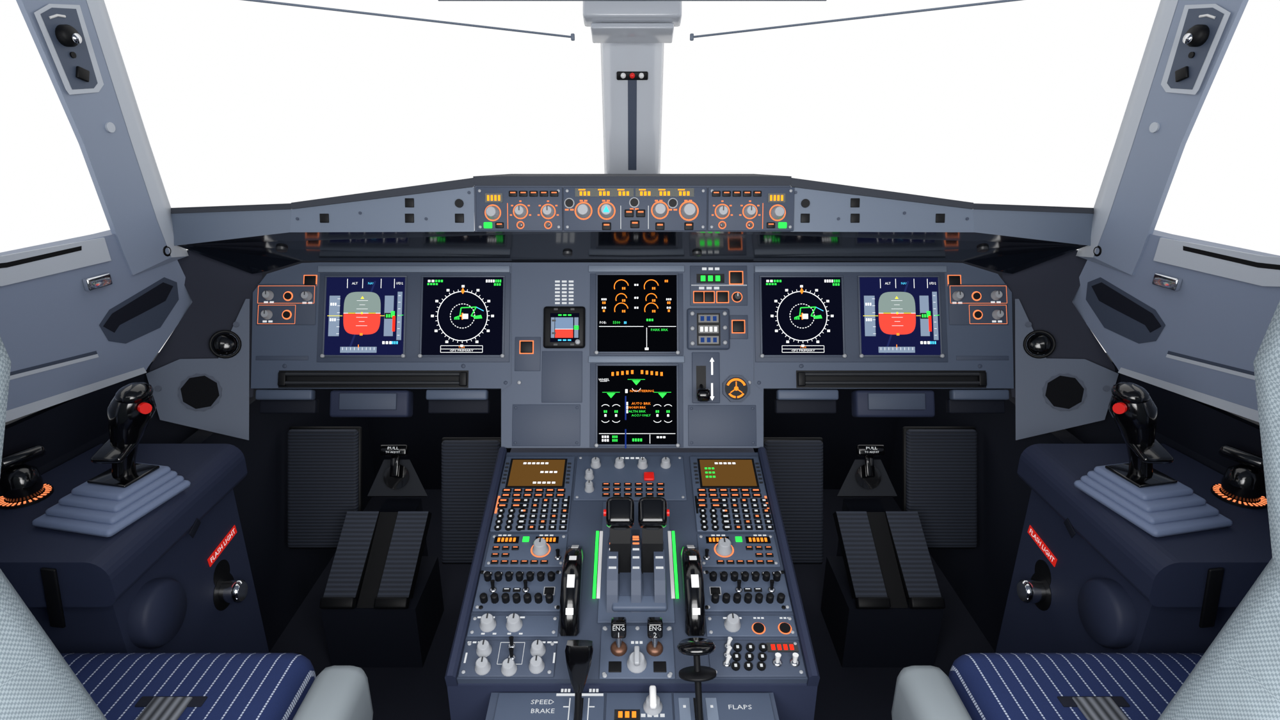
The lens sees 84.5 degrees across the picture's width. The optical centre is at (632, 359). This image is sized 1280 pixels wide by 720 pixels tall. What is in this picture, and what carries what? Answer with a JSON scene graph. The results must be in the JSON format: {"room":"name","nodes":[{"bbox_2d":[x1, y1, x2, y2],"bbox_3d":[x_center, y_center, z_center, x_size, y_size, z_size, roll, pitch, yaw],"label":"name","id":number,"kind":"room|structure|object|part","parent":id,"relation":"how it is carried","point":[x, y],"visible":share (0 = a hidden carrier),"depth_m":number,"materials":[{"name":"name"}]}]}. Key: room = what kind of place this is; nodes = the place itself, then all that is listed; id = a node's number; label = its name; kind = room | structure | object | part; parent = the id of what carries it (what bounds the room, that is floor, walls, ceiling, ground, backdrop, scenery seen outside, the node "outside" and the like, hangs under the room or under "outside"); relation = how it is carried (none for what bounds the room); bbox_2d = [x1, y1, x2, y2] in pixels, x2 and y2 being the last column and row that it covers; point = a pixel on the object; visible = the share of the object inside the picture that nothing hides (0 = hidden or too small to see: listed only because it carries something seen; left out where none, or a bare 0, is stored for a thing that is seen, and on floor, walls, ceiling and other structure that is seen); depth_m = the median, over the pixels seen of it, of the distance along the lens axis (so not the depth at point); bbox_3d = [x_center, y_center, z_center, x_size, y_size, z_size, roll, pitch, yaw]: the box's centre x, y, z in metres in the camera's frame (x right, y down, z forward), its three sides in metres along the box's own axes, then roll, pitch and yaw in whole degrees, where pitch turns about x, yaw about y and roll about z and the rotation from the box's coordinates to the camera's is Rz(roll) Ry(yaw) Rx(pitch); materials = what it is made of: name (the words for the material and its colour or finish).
{"room":"airplane cockpit","nodes":[
{"label":"airplane cockpit","id":0,"kind":"room"},
{"bbox_2d":[16,0,188,275],"bbox_3d":[-0.935,-0.501,1.222,0.038,0.715,0.271,3,20,8],"label":"pillar","id":1,"kind":"structure","parent":0,"point":[75,41],"depth_m":1.26,"materials":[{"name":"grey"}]},
{"bbox_3d":[-0.492,-0.619,1.481,0.885,0.695,0.407,0,20,0],"label":"window","id":2,"kind":"structure","parent":1,"relation":"attached to","visible":0},
{"bbox_2d":[241,0,574,40],"bbox_3d":[-0.481,-0.667,1.367,0.764,0.065,0.009,-7,21,-19],"label":"rail","id":3,"kind":"object","parent":2,"relation":"attached to","point":[572,36],"visible":1,"depth_m":1.38,"materials":[{"name":"grey metal"}]},
{"bbox_2d":[0,229,375,652],"bbox_3d":[-1.038,0.077,0.593,0.212,1.950,3.251,3,20,7],"label":"wall","id":4,"kind":"structure","parent":0,"point":[77,328],"depth_m":1.34,"materials":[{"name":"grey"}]},
{"bbox_2d":[145,298,249,440],"bbox_3d":[-0.864,0.035,1.454,0.215,0.279,0.106,-18,27,-41],"label":"panel","id":5,"kind":"object","parent":4,"relation":"attached to","point":[212,395],"visible":1,"depth_m":1.46,"materials":[{"name":"paint"}]},
{"bbox_2d":[269,489,995,719],"bbox_3d":[0.000,0.988,0.998,2.600,0.040,4.400,0,20,0],"label":"floor","id":6,"kind":"structure","parent":0,"point":[396,693],"depth_m":1.73,"materials":[{"name":"carpet"}]},
{"bbox_2d":[0,443,269,652],"bbox_3d":[-0.882,0.635,0.947,0.318,0.656,1.005,0,20,0],"label":"console","id":7,"kind":"object","parent":6,"relation":"on","point":[151,585],"visible":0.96,"depth_m":1.10,"materials":[{"name":"blue"}]},
{"bbox_2d":[0,444,53,509],"bbox_3d":[-0.972,0.183,1.117,0.072,0.076,0.076,0,20,0],"label":"steering tiller","id":8,"kind":"object","parent":7,"relation":"on","point":[22,484],"visible":1,"depth_m":1.10,"materials":[{"name":"black plastic"}]},
{"bbox_2d":[32,382,190,537],"bbox_3d":[-0.807,0.139,1.073,0.140,0.189,0.161,4,20,11],"label":"stick","id":9,"kind":"object","parent":7,"relation":"on","point":[104,505],"visible":1,"depth_m":1.07,"materials":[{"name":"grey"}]},
{"bbox_2d":[207,524,247,603],"bbox_3d":[-0.742,0.387,1.319,0.034,0.119,0.096,0,20,0],"label":"flashlight","id":10,"kind":"object","parent":7,"relation":"attached to","point":[232,591],"visible":1,"depth_m":1.30,"materials":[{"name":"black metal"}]},
{"bbox_2d":[0,336,373,719],"bbox_3d":[-0.611,0.423,0.590,0.568,1.299,0.800,0,20,0],"label":"seat","id":11,"kind":"object","parent":6,"relation":"on","point":[38,681],"visible":1,"depth_m":0.89,"materials":[{"name":"blue"}]},
{"bbox_2d":[319,444,444,667],"bbox_3d":[-0.596,0.444,1.716,0.227,0.491,0.338,0,20,0],"label":"rudder pedals","id":12,"kind":"object","parent":6,"relation":"on","point":[381,604],"visible":0.99,"depth_m":1.64,"materials":[{"name":"rubber"}]},
{"bbox_2d":[287,426,501,563],"bbox_3d":[-0.590,0.417,1.792,0.547,0.491,0.166,2,20,4],"label":"rudder pedals","id":13,"kind":"object","parent":6,"relation":"on","point":[324,463],"visible":0.69,"depth_m":1.74,"materials":[{"name":"metal"}]},
{"bbox_2d":[444,447,819,719],"bbox_3d":[0.000,0.603,1.192,0.558,0.603,1.416,0,20,0],"label":"pedestal","id":14,"kind":"object","parent":6,"relation":"on","point":[470,698],"depth_m":1.11,"materials":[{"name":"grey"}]},
{"bbox_2d":[489,456,575,532],"bbox_3d":[-0.190,0.258,1.375,0.143,0.054,0.200,0,20,0],"label":"keypad","id":15,"kind":"object","parent":14,"relation":"on","point":[534,495],"visible":1,"depth_m":1.36,"materials":[{"name":"paint"}]},
{"bbox_2d":[493,639,604,719],"bbox_3d":[-0.123,0.484,0.963,0.164,0.122,0.195,0,20,0],"label":"lever","id":16,"kind":"object","parent":14,"relation":"attached to","point":[578,705],"visible":1,"depth_m":1.02,"materials":[{"name":"paint"}]},
{"bbox_2d":[559,531,602,636],"bbox_3d":[-0.085,0.363,1.194,0.062,0.079,0.214,0,20,0],"label":"wheel","id":17,"kind":"object","parent":14,"relation":"attached to","point":[571,584],"visible":1,"depth_m":1.14,"materials":[{"name":"black"}]},
{"bbox_2d":[250,262,1013,447],"bbox_3d":[0.000,-0.010,1.521,1.628,0.381,0.218,0,20,0],"label":"panel","id":18,"kind":"object","parent":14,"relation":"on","point":[548,395],"visible":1,"depth_m":1.50,"materials":[{"name":"paint"}]},
{"bbox_2d":[320,275,407,357],"bbox_3d":[-0.570,-0.092,1.498,0.179,0.160,0.082,0,20,0],"label":"display","id":19,"kind":"object","parent":18,"relation":"attached to","point":[364,315],"visible":1,"depth_m":1.50,"materials":[{"name":"blue glass"}]},
{"bbox_2d":[255,370,490,417],"bbox_3d":[-0.550,0.076,1.492,0.488,0.101,0.056,0,20,0],"label":"folding table","id":20,"kind":"object","parent":18,"relation":"attached to","point":[343,403],"visible":1,"depth_m":1.48,"materials":[{"name":"black plastic"}]},
{"bbox_2d":[417,275,504,357],"bbox_3d":[-0.362,-0.092,1.498,0.183,0.160,0.082,0,20,0],"label":"display","id":21,"kind":"object","parent":18,"relation":"attached to","point":[461,315],"visible":1,"depth_m":1.50,"materials":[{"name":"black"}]},
{"bbox_2d":[543,306,585,348],"bbox_3d":[-0.144,-0.069,1.490,0.089,0.082,0.049,0,20,0],"label":"indicator","id":22,"kind":"object","parent":18,"relation":"attached to","point":[564,327],"visible":1,"depth_m":1.49,"materials":[{"name":"black plastic"}]},
{"bbox_2d":[170,174,1093,273],"bbox_3d":[0.000,-0.310,1.540,1.923,0.216,0.446,0,20,0],"label":"glareshield","id":23,"kind":"object","parent":18,"relation":"on","point":[437,221],"visible":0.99,"depth_m":1.36,"materials":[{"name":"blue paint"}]},
{"bbox_2d":[476,186,562,231],"bbox_3d":[-0.212,-0.281,1.314,0.161,0.078,0.037,0,20,0],"label":"control panel","id":24,"kind":"object","parent":23,"relation":"attached to","point":[498,208],"visible":1,"depth_m":1.32,"materials":[{"name":"blue paint"}]},
{"bbox_2d":[563,186,707,231],"bbox_3d":[0.005,-0.281,1.314,0.268,0.078,0.039,0,20,0],"label":"control panel","id":25,"kind":"object","parent":23,"relation":"attached to","point":[585,208],"visible":1,"depth_m":1.32,"materials":[{"name":"blue paint"}]},
{"bbox_2d":[707,186,794,231],"bbox_3d":[0.223,-0.281,1.314,0.161,0.078,0.037,0,20,0],"label":"control panel","id":26,"kind":"object","parent":23,"relation":"attached to","point":[729,208],"visible":1,"depth_m":1.32,"materials":[{"name":"blue paint"}]},
{"bbox_2d":[594,364,679,448],"bbox_3d":[0.010,0.096,1.478,0.178,0.160,0.081,0,20,0],"label":"display","id":27,"kind":"object","parent":18,"relation":"attached to","point":[637,404],"visible":1,"depth_m":1.48,"materials":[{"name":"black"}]},
{"bbox_2d":[594,273,679,354],"bbox_3d":[0.010,-0.098,1.495,0.180,0.158,0.081,0,20,0],"label":"display","id":28,"kind":"object","parent":18,"relation":"in","point":[636,313],"visible":1,"depth_m":1.50,"materials":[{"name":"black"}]},
{"bbox_2d":[691,352,719,403],"bbox_3d":[0.155,0.046,1.464,0.058,0.098,0.098,0,20,0],"label":"lever","id":29,"kind":"object","parent":18,"relation":"attached to","point":[705,366],"visible":1,"depth_m":1.49,"materials":[{"name":"blue paint"}]},
{"bbox_2d":[686,308,729,349],"bbox_3d":[0.161,-0.065,1.492,0.090,0.080,0.046,0,20,0],"label":"clock","id":30,"kind":"object","parent":18,"relation":"attached to","point":[707,328],"visible":1,"depth_m":1.49,"materials":[{"name":"blue paint"}]},
{"bbox_2d":[722,375,749,401],"bbox_3d":[0.218,0.060,1.483,0.055,0.053,0.030,0,20,0],"label":"pressure gauge","id":31,"kind":"object","parent":18,"relation":"attached to","point":[735,388],"visible":1,"depth_m":1.48,"materials":[{"name":"orange plastic"}]},
{"bbox_2d":[759,275,846,357],"bbox_3d":[0.362,-0.092,1.498,0.183,0.160,0.082,0,20,0],"label":"display","id":32,"kind":"object","parent":18,"relation":"attached to","point":[801,315],"visible":1,"depth_m":1.50,"materials":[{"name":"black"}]},
{"bbox_2d":[774,370,1009,417],"bbox_3d":[0.550,0.076,1.492,0.488,0.101,0.056,0,20,0],"label":"folding table","id":33,"kind":"object","parent":18,"relation":"attached to","point":[864,403],"visible":1,"depth_m":1.48,"materials":[{"name":"black plastic"}]},
{"bbox_2d":[857,275,944,357],"bbox_3d":[0.570,-0.092,1.498,0.179,0.160,0.082,0,20,0],"label":"display","id":34,"kind":"object","parent":18,"relation":"attached to","point":[899,315],"visible":1,"depth_m":1.50,"materials":[{"name":"blue glass"}]},
{"bbox_2d":[458,455,806,679],"bbox_3d":[0.000,0.333,1.257,0.524,0.134,0.481,0,20,0],"label":"panels","id":35,"kind":"object","parent":14,"relation":"on","point":[627,651],"visible":0.98,"depth_m":1.16,"materials":[{"name":"paint"}]},
{"bbox_2d":[597,497,674,623],"bbox_3d":[0.006,0.305,1.228,0.125,0.160,0.260,0,20,0],"label":"lever","id":36,"kind":"object","parent":14,"relation":"on","point":[635,584],"visible":1,"depth_m":1.18,"materials":[{"name":"paint"}]},
{"bbox_3d":[0.010,0.522,0.976,0.098,0.041,0.195,0,20,0],"label":"rudder trim knob","id":37,"kind":"part","parent":14,"relation":"part of","materials":[{"name":"white plastic"}]},
{"bbox_2d":[667,531,705,636],"bbox_3d":[0.090,0.363,1.194,0.051,0.079,0.214,0,20,0],"label":"wheel","id":38,"kind":"object","parent":14,"relation":"attached to","point":[692,584],"visible":1,"depth_m":1.14,"materials":[{"name":"black"}]},
{"bbox_2d":[673,637,775,719],"bbox_3d":[0.141,0.481,0.962,0.160,0.128,0.195,0,20,0],"label":"lever","id":39,"kind":"object","parent":14,"relation":"attached to","point":[698,705],"visible":1,"depth_m":1.02,"materials":[{"name":"paint"}]},
{"bbox_2d":[689,456,775,532],"bbox_3d":[0.190,0.258,1.375,0.143,0.054,0.200,0,20,0],"label":"keypad","id":40,"kind":"object","parent":14,"relation":"on","point":[729,494],"visible":1,"depth_m":1.36,"materials":[{"name":"paint"}]},
{"bbox_2d":[763,426,977,563],"bbox_3d":[0.590,0.417,1.792,0.547,0.491,0.166,-2,20,-4],"label":"rudder pedals","id":41,"kind":"object","parent":6,"relation":"on","point":[939,463],"visible":0.68,"depth_m":1.74,"materials":[{"name":"metal"}]},
{"bbox_2d":[820,444,945,667],"bbox_3d":[0.596,0.444,1.716,0.227,0.491,0.338,0,20,0],"label":"rudder pedals","id":42,"kind":"object","parent":6,"relation":"on","point":[882,604],"visible":1,"depth_m":1.64,"materials":[{"name":"metal"}]},
{"bbox_2d":[891,300,1279,719],"bbox_3d":[0.611,0.423,0.590,0.568,1.299,0.800,0,20,0],"label":"seat","id":43,"kind":"object","parent":6,"relation":"on","point":[1237,677],"visible":1,"depth_m":0.84,"materials":[{"name":"blue"}]},
{"bbox_2d":[995,443,1272,652],"bbox_3d":[0.882,0.635,0.947,0.318,0.656,1.005,0,20,0],"label":"console","id":44,"kind":"object","parent":6,"relation":"on","point":[1113,585],"visible":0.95,"depth_m":1.10,"materials":[{"name":"blue plastic"}]},
{"bbox_2d":[1016,524,1057,603],"bbox_3d":[0.742,0.387,1.319,0.034,0.119,0.096,0,20,0],"label":"flashlight","id":45,"kind":"object","parent":44,"relation":"attached to","point":[1029,591],"visible":1,"depth_m":1.30,"materials":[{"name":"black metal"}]},
{"bbox_2d":[1073,382,1232,537],"bbox_3d":[0.807,0.139,1.073,0.140,0.189,0.161,-4,20,-11],"label":"stick","id":46,"kind":"object","parent":44,"relation":"on","point":[1160,505],"visible":1,"depth_m":1.07,"materials":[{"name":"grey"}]},
{"bbox_2d":[1210,444,1267,509],"bbox_3d":[0.972,0.183,1.117,0.072,0.076,0.076,0,20,0],"label":"steering tiller","id":47,"kind":"object","parent":44,"relation":"on","point":[1243,484],"visible":0.92,"depth_m":1.10,"materials":[{"name":"black plastic"}]},
{"bbox_2d":[262,261,1002,489],"bbox_3d":[0.000,0.063,2.311,2.400,0.800,0.040,0,20,0],"label":"instrument panel underside","id":48,"kind":"structure","parent":0,"point":[840,432],"depth_m":2.35,"materials":[{"name":"black plastic"}]},
{"bbox_2d":[437,0,826,1],"bbox_3d":[0.000,-0.478,-0.023,2.800,0.576,2.484,0,20,0],"label":"ceiling","id":49,"kind":"structure","parent":0,"point":[438,0],"depth_m":1.23,"materials":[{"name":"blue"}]},
{"bbox_2d":[583,1,681,174],"bbox_3d":[0.000,-0.685,1.565,0.200,0.580,0.275,0,20,0],"label":"pillar","id":50,"kind":"structure","parent":0,"point":[632,36],"depth_m":1.57,"materials":[{"name":"grey paint"}]},
{"bbox_2d":[888,229,1279,652],"bbox_3d":[1.038,0.077,0.593,0.212,1.950,3.251,-3,20,-7],"label":"wall","id":51,"kind":"structure","parent":0,"point":[1189,327],"depth_m":1.33,"materials":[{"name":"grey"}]},
{"bbox_2d":[1015,298,1118,440],"bbox_3d":[0.864,0.035,1.454,0.215,0.279,0.106,18,27,41],"label":"panel","id":52,"kind":"object","parent":51,"relation":"attached to","point":[1052,395],"visible":1,"depth_m":1.46,"materials":[{"name":"paint"}]},
{"bbox_2d":[1075,0,1248,275],"bbox_3d":[0.935,-0.501,1.222,0.038,0.715,0.271,-3,20,-8],"label":"pillar","id":53,"kind":"structure","parent":0,"point":[1188,41],"depth_m":1.26,"materials":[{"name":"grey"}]},
{"bbox_3d":[0.493,-0.619,1.481,0.885,0.695,0.407,0,20,0],"label":"window","id":54,"kind":"structure","parent":53,"relation":"attached to","visible":0},
{"bbox_2d":[689,0,1022,40],"bbox_3d":[0.481,-0.667,1.367,0.764,0.065,0.009,7,21,19],"label":"rail","id":55,"kind":"object","parent":54,"relation":"attached to","point":[692,36],"visible":1,"depth_m":1.38,"materials":[{"name":"grey metal"}]}
]}

